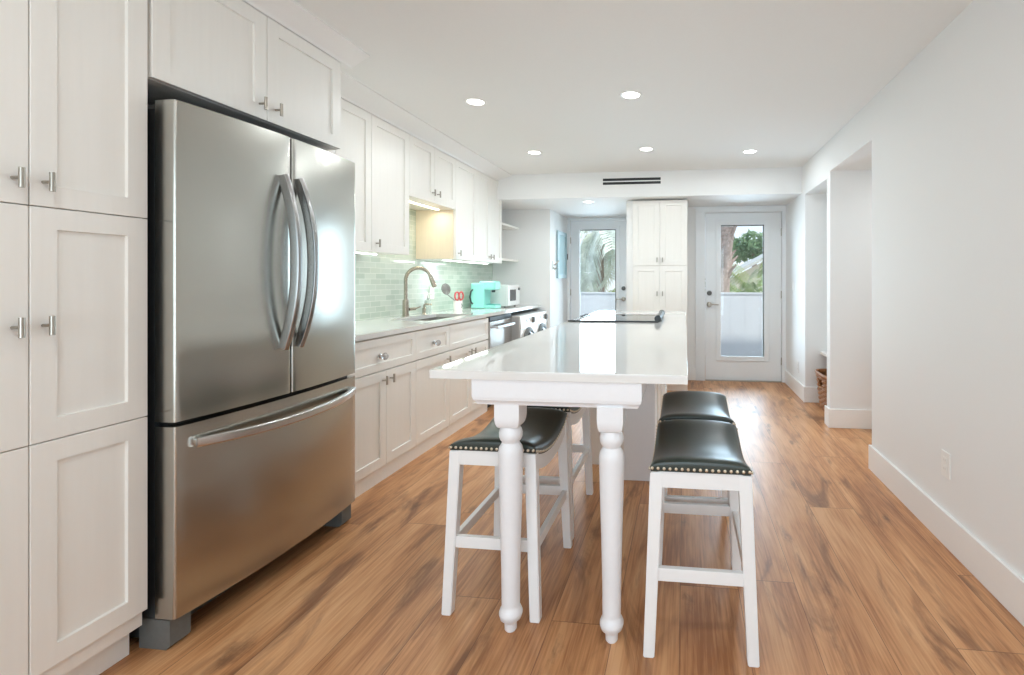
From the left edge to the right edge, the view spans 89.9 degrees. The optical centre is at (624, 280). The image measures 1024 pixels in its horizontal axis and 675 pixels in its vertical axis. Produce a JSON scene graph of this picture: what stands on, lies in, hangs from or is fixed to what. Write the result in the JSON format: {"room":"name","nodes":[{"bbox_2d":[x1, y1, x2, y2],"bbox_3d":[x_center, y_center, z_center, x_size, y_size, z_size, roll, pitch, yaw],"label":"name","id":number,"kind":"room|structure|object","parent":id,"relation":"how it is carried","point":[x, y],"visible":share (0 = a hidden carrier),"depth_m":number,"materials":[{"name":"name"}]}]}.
{"room":"kitchen","nodes":[
{"label":"kitchen","id":0,"kind":"room"},
{"bbox_2d":[355,209,492,320],"bbox_3d":[-2.344,0.024,1.618,0.158,2.392,9.650,0,0,7],"label":"wall","id":1,"kind":"structure","parent":0,"point":[379,279],"depth_m":4.47,"materials":[{"name":"tile"}]},
{"bbox_2d":[147,0,340,149],"bbox_3d":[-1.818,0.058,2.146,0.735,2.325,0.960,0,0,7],"label":"upper cabinet","id":2,"kind":"object","parent":1,"relation":"attached to","point":[229,58],"visible":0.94,"depth_m":1.99,"materials":[{"name":"white paint"}]},
{"bbox_2d":[325,98,370,251],"bbox_3d":[-1.905,-0.648,2.994,0.381,0.913,0.685,0,0,7],"label":"upper cabinet","id":3,"kind":"object","parent":1,"relation":"attached to","point":[355,122],"visible":0.24,"depth_m":3.20,"materials":[{"name":"white paint"}]},
{"bbox_2d":[355,251,378,254],"bbox_3d":[-1.830,-0.190,3.193,0.040,0.011,0.800,0,0,7],"label":"strip light","id":4,"kind":"object","parent":3,"relation":"attached to","point":[355,251],"visible":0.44,"depth_m":3.45,"materials":[{"name":"white plastic"}]},
{"bbox_2d":[355,114,408,254],"bbox_3d":[-1.819,-0.648,3.560,0.416,0.913,0.456,0,0,7],"label":"upper cabinet","id":5,"kind":"object","parent":1,"relation":"attached to","point":[389,144],"visible":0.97,"depth_m":3.53,"materials":[{"name":"white paint"}]},
{"bbox_2d":[430,287,433,298],"bbox_3d":[-1.868,0.120,4.859,0.010,0.120,0.075,0,0,7],"label":"outlet plate","id":6,"kind":"object","parent":1,"relation":"attached to","point":[431,288],"visible":0.82,"depth_m":4.84,"materials":[{"name":"white plastic"}]},
{"bbox_2d":[409,134,455,209],"bbox_3d":[-1.746,-0.874,4.168,0.416,0.463,0.765,0,0,7],"label":"upper cabinet","id":7,"kind":"object","parent":1,"relation":"attached to","point":[432,172],"visible":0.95,"depth_m":4.11,"materials":[{"name":"white paint"}]},
{"bbox_2d":[409,200,439,209],"bbox_3d":[-1.713,-0.636,4.165,0.040,0.011,0.660,0,0,7],"label":"strip light","id":8,"kind":"object","parent":7,"relation":"attached to","point":[410,201],"visible":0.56,"depth_m":4.21,"materials":[{"name":"white plastic"}]},
{"bbox_2d":[416,159,476,260],"bbox_3d":[-1.672,-0.648,4.776,0.416,0.913,0.462,0,0,7],"label":"upper cabinet","id":9,"kind":"object","parent":1,"relation":"attached to","point":[440,234],"visible":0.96,"depth_m":4.57,"materials":[{"name":"white paint"}]},
{"bbox_2d":[442,259,462,261],"bbox_3d":[-1.639,-0.190,4.781,0.040,0.011,0.380,0,0,7],"label":"strip light","id":10,"kind":"object","parent":9,"relation":"attached to","point":[442,259],"visible":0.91,"depth_m":4.72,"materials":[{"name":"white plastic"}]},
{"bbox_2d":[445,170,501,263],"bbox_3d":[-1.603,-0.648,5.350,0.416,0.913,0.690,0,0,7],"label":"upper cabinet","id":11,"kind":"object","parent":1,"relation":"attached to","point":[489,209],"visible":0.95,"depth_m":5.29,"materials":[{"name":"white paint"}]},
{"bbox_2d":[464,261,488,263],"bbox_3d":[-1.573,-0.190,5.327,0.040,0.011,0.560,0,0,7],"label":"strip light","id":12,"kind":"object","parent":11,"relation":"attached to","point":[464,261],"visible":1,"depth_m":5.26,"materials":[{"name":"white plastic"}]},
{"bbox_2d":[502,223,517,229],"bbox_3d":[-1.561,-0.660,6.040,0.349,0.024,0.678,0,0,7],"label":"corner shelf","id":13,"kind":"object","parent":1,"relation":"attached to","point":[504,226],"visible":0.2,"depth_m":6.14,"materials":[{"name":"white paint"}]},
{"bbox_2d":[502,258,517,261],"bbox_3d":[-1.561,-0.247,6.040,0.349,0.024,0.678,0,0,7],"label":"corner shelf","id":14,"kind":"object","parent":1,"relation":"attached to","point":[503,259],"visible":0.2,"depth_m":6.12,"materials":[{"name":"white paint"}]},
{"bbox_2d":[492,209,566,328],"bbox_3d":[-1.325,0.024,6.909,0.913,2.392,1.100,0,0,7],"label":"wall","id":15,"kind":"structure","parent":0,"point":[533,244],"depth_m":6.35,"materials":[{"name":"paint"}]},
{"bbox_2d":[556,230,566,277],"bbox_3d":[-0.857,-0.347,6.857,0.027,0.635,0.490,0,0,7],"label":"framed panel","id":16,"kind":"object","parent":15,"relation":"attached to","point":[561,237],"visible":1,"depth_m":6.83,"materials":[{"name":"blue glass"}]},
{"bbox_2d":[99,380,1023,674],"bbox_3d":[0.566,1.280,1.770,5.900,0.120,10.950,0,0,7],"label":"floor","id":17,"kind":"structure","parent":0,"point":[850,581],"depth_m":1.93,"materials":[{"name":"brown wood"}]},
{"bbox_2d":[0,0,146,674],"bbox_3d":[-1.920,0.058,1.370,0.752,2.325,0.592,0,0,7],"label":"pantry cabinet","id":18,"kind":"object","parent":17,"relation":"on","point":[73,73],"visible":1,"depth_m":1.43,"materials":[{"name":"white paint"}]},
{"bbox_2d":[129,99,355,649],"bbox_3d":[-1.726,0.312,2.129,0.863,1.815,0.910,0,0,7],"label":"refrigerator","id":19,"kind":"object","parent":17,"relation":"on","point":[251,389],"visible":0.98,"depth_m":1.85,"materials":[{"name":"silver metal"}]},
{"bbox_2d":[350,331,415,497],"bbox_3d":[-1.756,0.778,3.041,0.677,0.884,0.814,0,0,7],"label":"base cabinet","id":20,"kind":"object","parent":17,"relation":"on","point":[385,366],"visible":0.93,"depth_m":3.05,"materials":[{"name":"white paint"}]},
{"bbox_2d":[355,305,540,340],"bbox_3d":[-1.595,0.321,4.498,0.636,0.030,3.748,0,0,7],"label":"countertop","id":21,"kind":"structure","parent":20,"relation":"on","point":[373,328],"depth_m":3.83,"materials":[{"name":"white stone"}]},
{"bbox_2d":[402,266,436,316],"bbox_3d":[-1.751,0.092,4.275,0.279,0.428,0.079,0,0,-19],"label":"kitchen faucet","id":22,"kind":"object","parent":21,"relation":"on","point":[405,303],"visible":1,"depth_m":4.23,"materials":[{"name":"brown metal"}]},
{"bbox_2d":[422,303,431,313],"bbox_3d":[-1.792,0.255,4.529,0.089,0.102,0.048,0,0,7],"label":"soap pump","id":23,"kind":"object","parent":21,"relation":"on","point":[423,308],"visible":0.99,"depth_m":4.52,"materials":[{"name":"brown metal"}]},
{"bbox_2d":[424,294,433,312],"bbox_3d":[-1.828,0.214,4.673,0.083,0.184,0.064,0,0,7],"label":"soap bottle","id":24,"kind":"object","parent":21,"relation":"on","point":[428,307],"visible":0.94,"depth_m":4.65,"materials":[{"name":"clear plastic"}]},
{"bbox_2d":[412,317,449,320],"bbox_3d":[-1.607,0.431,4.203,0.348,0.190,0.768,0,0,7],"label":"undermount sink","id":25,"kind":"object","parent":21,"relation":"in","point":[433,318],"visible":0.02,"depth_m":4.50,"materials":[{"name":"metal"}]},
{"bbox_2d":[453,300,462,310],"bbox_3d":[-1.696,0.256,5.110,0.098,0.100,0.092,0,0,7],"label":"utensil crock","id":26,"kind":"object","parent":21,"relation":"on","point":[458,305],"visible":0.96,"depth_m":5.07,"materials":[{"name":"white ceramic"}]},
{"bbox_2d":[441,283,454,300],"bbox_3d":[-1.745,0.157,5.005,0.033,0.258,0.257,0,0,19],"label":"skimmer","id":27,"kind":"object","parent":26,"relation":"in","point":[446,288],"visible":1,"depth_m":4.95,"materials":[{"name":"grey plastic"}]},
{"bbox_2d":[454,291,463,300],"bbox_3d":[-1.690,0.200,5.109,0.022,0.180,0.133,0,0,22],"label":"scissors","id":28,"kind":"object","parent":26,"relation":"in","point":[459,298],"visible":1,"depth_m":5.10,"materials":[{"name":"red plastic"}]},
{"bbox_2d":[469,281,500,308],"bbox_3d":[-1.533,0.155,5.507,0.285,0.301,0.233,0,0,7],"label":"coffee maker","id":29,"kind":"object","parent":21,"relation":"on","point":[479,296],"visible":0.99,"depth_m":5.45,"materials":[{"name":"teal plastic"}]},
{"bbox_2d":[490,285,519,306],"bbox_3d":[-1.471,0.178,5.889,0.386,0.256,0.420,0,0,7],"label":"microwave oven","id":30,"kind":"object","parent":21,"relation":"on","point":[507,295],"visible":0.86,"depth_m":5.68,"materials":[{"name":"white metal"}]},
{"bbox_2d":[413,324,450,458],"bbox_3d":[-1.679,0.778,3.687,0.677,0.884,0.484,0,0,7],"label":"base cabinet","id":31,"kind":"object","parent":17,"relation":"on","point":[432,343],"visible":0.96,"depth_m":3.62,"materials":[{"name":"white paint"}]},
{"bbox_2d":[447,317,487,436],"bbox_3d":[-1.610,0.778,4.318,0.662,0.884,0.782,0,0,7],"label":"base cabinet","id":32,"kind":"object","parent":17,"relation":"on","point":[466,338],"visible":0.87,"depth_m":4.17,"materials":[{"name":"white paint"}]},
{"bbox_2d":[486,313,514,407],"bbox_3d":[-1.501,0.781,5.005,0.680,0.878,0.593,0,0,7],"label":"dishwasher","id":33,"kind":"object","parent":17,"relation":"on","point":[499,326],"visible":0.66,"depth_m":4.90,"materials":[{"name":"silver metal"}]},
{"bbox_2d":[441,407,572,622],"bbox_3d":[-0.453,0.901,2.064,0.368,0.639,0.536,0,0,7],"label":"stool","id":34,"kind":"object","parent":17,"relation":"on","point":[545,430],"visible":0.88,"depth_m":1.83,"materials":[{"name":"white wood"}]},
{"bbox_2d":[450,407,566,453],"bbox_3d":[-0.453,0.628,2.064,0.332,0.093,0.500,0,0,7],"label":"seat cushion","id":35,"kind":"object","parent":34,"relation":"on","point":[543,429],"depth_m":2.00,"materials":[{"name":"black leather"}]},
{"bbox_2d":[510,313,534,340],"bbox_3d":[-1.376,0.799,5.575,0.730,0.842,0.510,0,0,7],"label":"washing machine","id":36,"kind":"object","parent":17,"relation":"on","point":[524,325],"visible":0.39,"depth_m":5.39,"materials":[{"name":"white metal"}]},
{"bbox_2d":[511,310,547,332],"bbox_3d":[-1.314,0.799,6.088,0.730,0.842,0.508,0,0,7],"label":"washing machine","id":37,"kind":"object","parent":17,"relation":"on","point":[541,316],"visible":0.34,"depth_m":6.01,"materials":[{"name":"white metal"}]},
{"bbox_2d":[523,406,592,539],"bbox_3d":[-0.392,0.901,2.631,0.368,0.639,0.536,0,0,7],"label":"stool","id":38,"kind":"object","parent":17,"relation":"on","point":[575,414],"visible":0.23,"depth_m":2.58,"materials":[{"name":"white paint"}]},
{"bbox_2d":[527,406,579,412],"bbox_3d":[-0.392,0.628,2.631,0.332,0.093,0.500,0,0,7],"label":"seat cushion","id":39,"kind":"object","parent":38,"relation":"on","point":[566,409],"depth_m":2.38,"materials":[{"name":"black leather"}]},
{"bbox_2d":[472,379,647,643],"bbox_3d":[-0.148,0.778,2.365,0.582,0.884,1.400,0,0,7],"label":"table base","id":40,"kind":"object","parent":17,"relation":"on","point":[510,399],"visible":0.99,"depth_m":1.68,"materials":[{"name":"white paint"}]},
{"bbox_2d":[590,384,666,480],"bbox_3d":[0.088,0.778,4.045,0.515,0.884,1.988,0,0,7],"label":"base cabinet","id":41,"kind":"object","parent":17,"relation":"on","point":[639,429],"visible":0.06,"depth_m":3.05,"materials":[{"name":"white paint"}]},
{"bbox_2d":[430,310,687,384],"bbox_3d":[-0.026,0.321,3.373,0.880,0.030,3.448,0,0,7],"label":"countertop","id":42,"kind":"structure","parent":41,"relation":"on","point":[598,352],"depth_m":2.01,"materials":[{"name":"white stone"}]},
{"bbox_2d":[568,310,664,322],"bbox_3d":[-0.035,0.279,4.010,0.693,0.054,0.697,0,0,7],"label":"glass cooktop","id":43,"kind":"object","parent":42,"relation":"in","point":[657,318],"visible":1,"depth_m":3.90,"materials":[{"name":"black glass"}]},
{"bbox_2d":[633,200,687,390],"bbox_3d":[0.428,0.168,5.812,0.605,2.105,0.713,0,0,7],"label":"tall cabinet","id":44,"kind":"object","parent":17,"relation":"on","point":[660,227],"visible":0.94,"depth_m":5.49,"materials":[{"name":"white paint"}]},
{"bbox_2d":[657,391,735,565],"bbox_3d":[0.341,0.901,2.401,0.368,0.639,0.536,0,0,7],"label":"stool","id":45,"kind":"object","parent":17,"relation":"on","point":[700,405],"visible":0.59,"depth_m":2.39,"materials":[{"name":"black leather"}]},
{"bbox_2d":[659,391,734,424],"bbox_3d":[0.341,0.628,2.401,0.332,0.093,0.500,0,0,7],"label":"seat cushion","id":46,"kind":"object","parent":45,"relation":"on","point":[700,405],"depth_m":2.45,"materials":[{"name":"black leather"}]},
{"bbox_2d":[643,419,759,667],"bbox_3d":[0.275,0.901,1.860,0.368,0.639,0.536,0,0,7],"label":"stool","id":47,"kind":"object","parent":17,"relation":"on","point":[688,453],"visible":1,"depth_m":1.62,"materials":[{"name":"white paint"}]},
{"bbox_2d":[650,419,751,474],"bbox_3d":[0.275,0.628,1.860,0.332,0.093,0.500,0,0,7],"label":"seat cushion","id":48,"kind":"object","parent":47,"relation":"on","point":[682,446],"depth_m":1.82,"materials":[{"name":"black leather"}]},
{"bbox_2d":[815,369,826,409],"bbox_3d":[2.017,1.045,4.692,0.378,0.348,0.508,0,0,7],"label":"wicker basket","id":49,"kind":"object","parent":17,"relation":"on","point":[821,374],"visible":0.21,"depth_m":4.71,"materials":[{"name":"brown wicker"}]},
{"bbox_2d":[570,219,625,319],"bbox_3d":[-0.302,0.024,7.264,1.032,2.392,0.150,0,0,7],"label":"wall","id":50,"kind":"structure","parent":0,"point":[611,219],"depth_m":7.29,"materials":[{"name":"paint"}]},
{"bbox_2d":[567,218,625,321],"bbox_3d":[-0.353,0.161,7.237,0.937,2.118,0.196,0,0,7],"label":"door","id":51,"kind":"structure","parent":50,"relation":"in","point":[619,226],"depth_m":7.22,"materials":[{"name":"paint"}]},
{"bbox_2d":[626,201,632,310],"bbox_3d":[0.156,0.024,6.463,0.070,2.392,1.630,0,0,7],"label":"wall partition","id":52,"kind":"structure","parent":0,"point":[629,204],"depth_m":5.65,"materials":[{"name":"paint"}]},
{"bbox_2d":[294,0,973,174],"bbox_3d":[0.566,-1.232,1.770,5.900,0.120,10.950,0,0,7],"label":"ceiling","id":53,"kind":"structure","parent":0,"point":[717,80],"depth_m":2.79,"materials":[{"name":"paint"}]},
{"bbox_2d":[242,0,369,68],"bbox_3d":[-1.523,-1.139,1.504,0.135,0.067,2.220,0,0,7],"label":"trim","id":54,"kind":"structure","parent":53,"relation":"attached to","point":[289,14],"depth_m":2.26,"materials":[{"name":"white paint"}]},
{"bbox_2d":[341,71,511,180],"bbox_3d":[-1.517,-1.139,4.096,0.185,0.067,2.930,0,0,7],"label":"trim","id":55,"kind":"structure","parent":53,"relation":"attached to","point":[353,91],"depth_m":3.64,"materials":[{"name":"white paint"}]},
{"bbox_2d":[464,98,486,105],"bbox_3d":[-0.976,-1.170,3.278,0.146,0.004,0.146,0,0,7],"label":"recessed light","id":56,"kind":"object","parent":53,"relation":"in","point":[471,101],"visible":1,"depth_m":3.27,"materials":[{"name":"white plastic"}]},
{"bbox_2d":[527,150,542,154],"bbox_3d":[-0.822,-1.170,4.574,0.146,0.004,0.146,0,0,7],"label":"recessed light","id":57,"kind":"object","parent":53,"relation":"in","point":[534,152],"visible":1,"depth_m":4.57,"materials":[{"name":"white plastic"}]},
{"bbox_2d":[619,90,642,98],"bbox_3d":[0.042,-1.170,3.155,0.146,0.004,0.146,0,0,7],"label":"recessed light","id":58,"kind":"object","parent":53,"relation":"in","point":[630,94],"visible":1,"depth_m":3.14,"materials":[{"name":"white plastic"}]},
{"bbox_2d":[638,147,654,150],"bbox_3d":[0.196,-1.170,4.453,0.146,0.004,0.146,0,0,7],"label":"recessed light","id":59,"kind":"object","parent":53,"relation":"in","point":[640,148],"visible":1,"depth_m":4.44,"materials":[{"name":"white plastic"}]},
{"bbox_2d":[742,149,757,153],"bbox_3d":[1.141,-1.170,4.538,0.146,0.004,0.146,0,0,7],"label":"recessed light","id":60,"kind":"object","parent":53,"relation":"in","point":[749,151],"visible":1,"depth_m":4.53,"materials":[{"name":"white plastic"}]},
{"bbox_2d":[497,167,801,217],"bbox_3d":[0.127,-1.036,6.265,3.650,0.272,1.770,0,0,7],"label":"ceiling","id":61,"kind":"structure","parent":0,"point":[564,194],"depth_m":5.42,"materials":[{"name":"paint"}]},
{"bbox_2d":[602,177,661,185],"bbox_3d":[0.078,-1.067,5.375,0.645,0.085,0.008,0,0,7],"label":"ceiling vent","id":62,"kind":"object","parent":61,"relation":"in","point":[625,180],"visible":1,"depth_m":5.37,"materials":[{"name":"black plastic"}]},
{"bbox_2d":[688,207,781,380],"bbox_3d":[1.048,0.024,6.174,1.800,2.392,0.150,0,0,7],"label":"wall","id":63,"kind":"structure","parent":0,"point":[691,211],"depth_m":6.12,"materials":[{"name":"paint"}]},
{"bbox_2d":[688,367,695,379],"bbox_3d":[0.820,1.143,6.118,0.101,0.155,0.016,0,0,7],"label":"baseboard","id":64,"kind":"structure","parent":63,"relation":"attached to","point":[691,371],"depth_m":6.11,"materials":[{"name":"white paint"}]},
{"bbox_2d":[694,205,785,382],"bbox_3d":[1.399,0.161,6.098,1.085,2.118,0.196,0,0,7],"label":"door","id":65,"kind":"structure","parent":63,"relation":"in","point":[710,365],"depth_m":6.07,"materials":[{"name":"paint"}]},
{"bbox_2d":[847,153,871,169],"bbox_3d":[2.707,-0.946,3.566,1.880,0.069,0.930,0,0,7],"label":"ceiling","id":66,"kind":"structure","parent":0,"point":[865,163],"depth_m":3.93,"materials":[{"name":"paint"}]},
{"bbox_2d":[786,0,1023,578],"bbox_3d":[2.354,0.024,1.141,2.000,2.392,9.830,0,0,7],"label":"wall","id":67,"kind":"structure","parent":0,"point":[908,272],"depth_m":2.40,"materials":[{"name":"paint"}]},
{"bbox_2d":[785,370,819,402],"bbox_3d":[2.090,1.143,5.047,0.558,0.155,1.800,0,0,-27],"label":"baseboard","id":68,"kind":"structure","parent":67,"relation":"attached to","point":[806,394],"depth_m":5.11,"materials":[{"name":"white paint"}]},
{"bbox_2d":[820,351,826,356],"bbox_3d":[2.162,0.749,4.589,0.503,0.082,0.766,0,0,7],"label":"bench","id":69,"kind":"object","parent":67,"relation":"attached to","point":[824,353],"visible":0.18,"depth_m":4.92,"materials":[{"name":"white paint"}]},
{"bbox_2d":[824,405,871,428],"bbox_3d":[2.701,1.143,4.085,2.016,0.155,0.132,0,0,7],"label":"baseboard","id":70,"kind":"structure","parent":67,"relation":"attached to","point":[833,418],"depth_m":4.12,"materials":[{"name":"white paint"}]},
{"bbox_2d":[868,445,1023,625],"bbox_3d":[2.171,1.143,-0.305,2.016,0.155,6.916,0,0,7],"label":"baseboard","id":71,"kind":"structure","parent":67,"relation":"attached to","point":[996,576],"depth_m":2.19,"materials":[{"name":"white paint"}]},
{"bbox_2d":[941,449,950,479],"bbox_3d":[1.483,0.850,2.309,0.010,0.118,0.075,0,0,7],"label":"outlet plate","id":72,"kind":"object","parent":67,"relation":"attached to","point":[945,457],"visible":1,"depth_m":2.30,"materials":[{"name":"white plastic"}]},
{"label":"outside","id":73,"kind":"structure","parent":0,"visible":0},
{"bbox_3d":[3.829,1.310,23.359,30.000,0.100,32.700,0,0,7],"label":"ground","id":74,"kind":"structure","parent":73,"visible":0},
{"bbox_2d":[580,229,614,291],"bbox_3d":[-0.515,-0.107,10.970,2.988,2.736,2.558,0,0,40],"label":"palm tree","id":75,"kind":"object","parent":74,"relation":"on","point":[594,269],"visible":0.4,"depth_m":10.56,"materials":[{"name":"green plant"}]},
{"bbox_2d":[580,292,762,356],"bbox_3d":[1.021,0.715,8.454,12.090,1.090,0.090,0,0,7],"label":"vinyl fence","id":76,"kind":"object","parent":74,"relation":"on","point":[741,312],"visible":0.04,"depth_m":8.34,"materials":[{"name":"white plastic"}]},
{"bbox_2d":[721,226,737,291],"bbox_3d":[2.258,-0.897,10.349,2.566,4.318,3.119,0,0,-35],"label":"palm tree","id":77,"kind":"object","parent":74,"relation":"on","point":[727,232],"visible":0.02,"depth_m":10.27,"materials":[{"name":"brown plant"}]},
{"bbox_2d":[730,254,762,291],"bbox_3d":[7.196,-0.410,17.463,7.900,3.340,4.000,0,0,7],"label":"neighbouring house","id":78,"kind":"structure","parent":74,"relation":"on","point":[757,259],"depth_m":16.17,"materials":[{"name":"beige paint"}]},
{"bbox_2d":[730,269,762,292],"bbox_3d":[2.555,0.455,10.120,2.971,1.642,3.335,0,0,7],"label":"shrub","id":79,"kind":"object","parent":74,"relation":"on","point":[750,287],"visible":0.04,"depth_m":10.62,"materials":[{"name":"green plant"}]},
{"bbox_2d":[730,257,762,292],"bbox_3d":[3.647,0.285,12.142,3.350,1.981,3.137,0,0,7],"label":"shrub","id":80,"kind":"object","parent":74,"relation":"on","point":[733,274],"visible":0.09,"depth_m":12.36,"materials":[{"name":"green plant"}]},
{"bbox_2d":[732,229,762,266],"bbox_3d":[6.174,-0.562,23.925,3.049,3.672,3.017,0,0,7],"label":"tree","id":81,"kind":"object","parent":74,"relation":"on","point":[746,248],"visible":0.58,"depth_m":23.18,"materials":[{"name":"green plant"}]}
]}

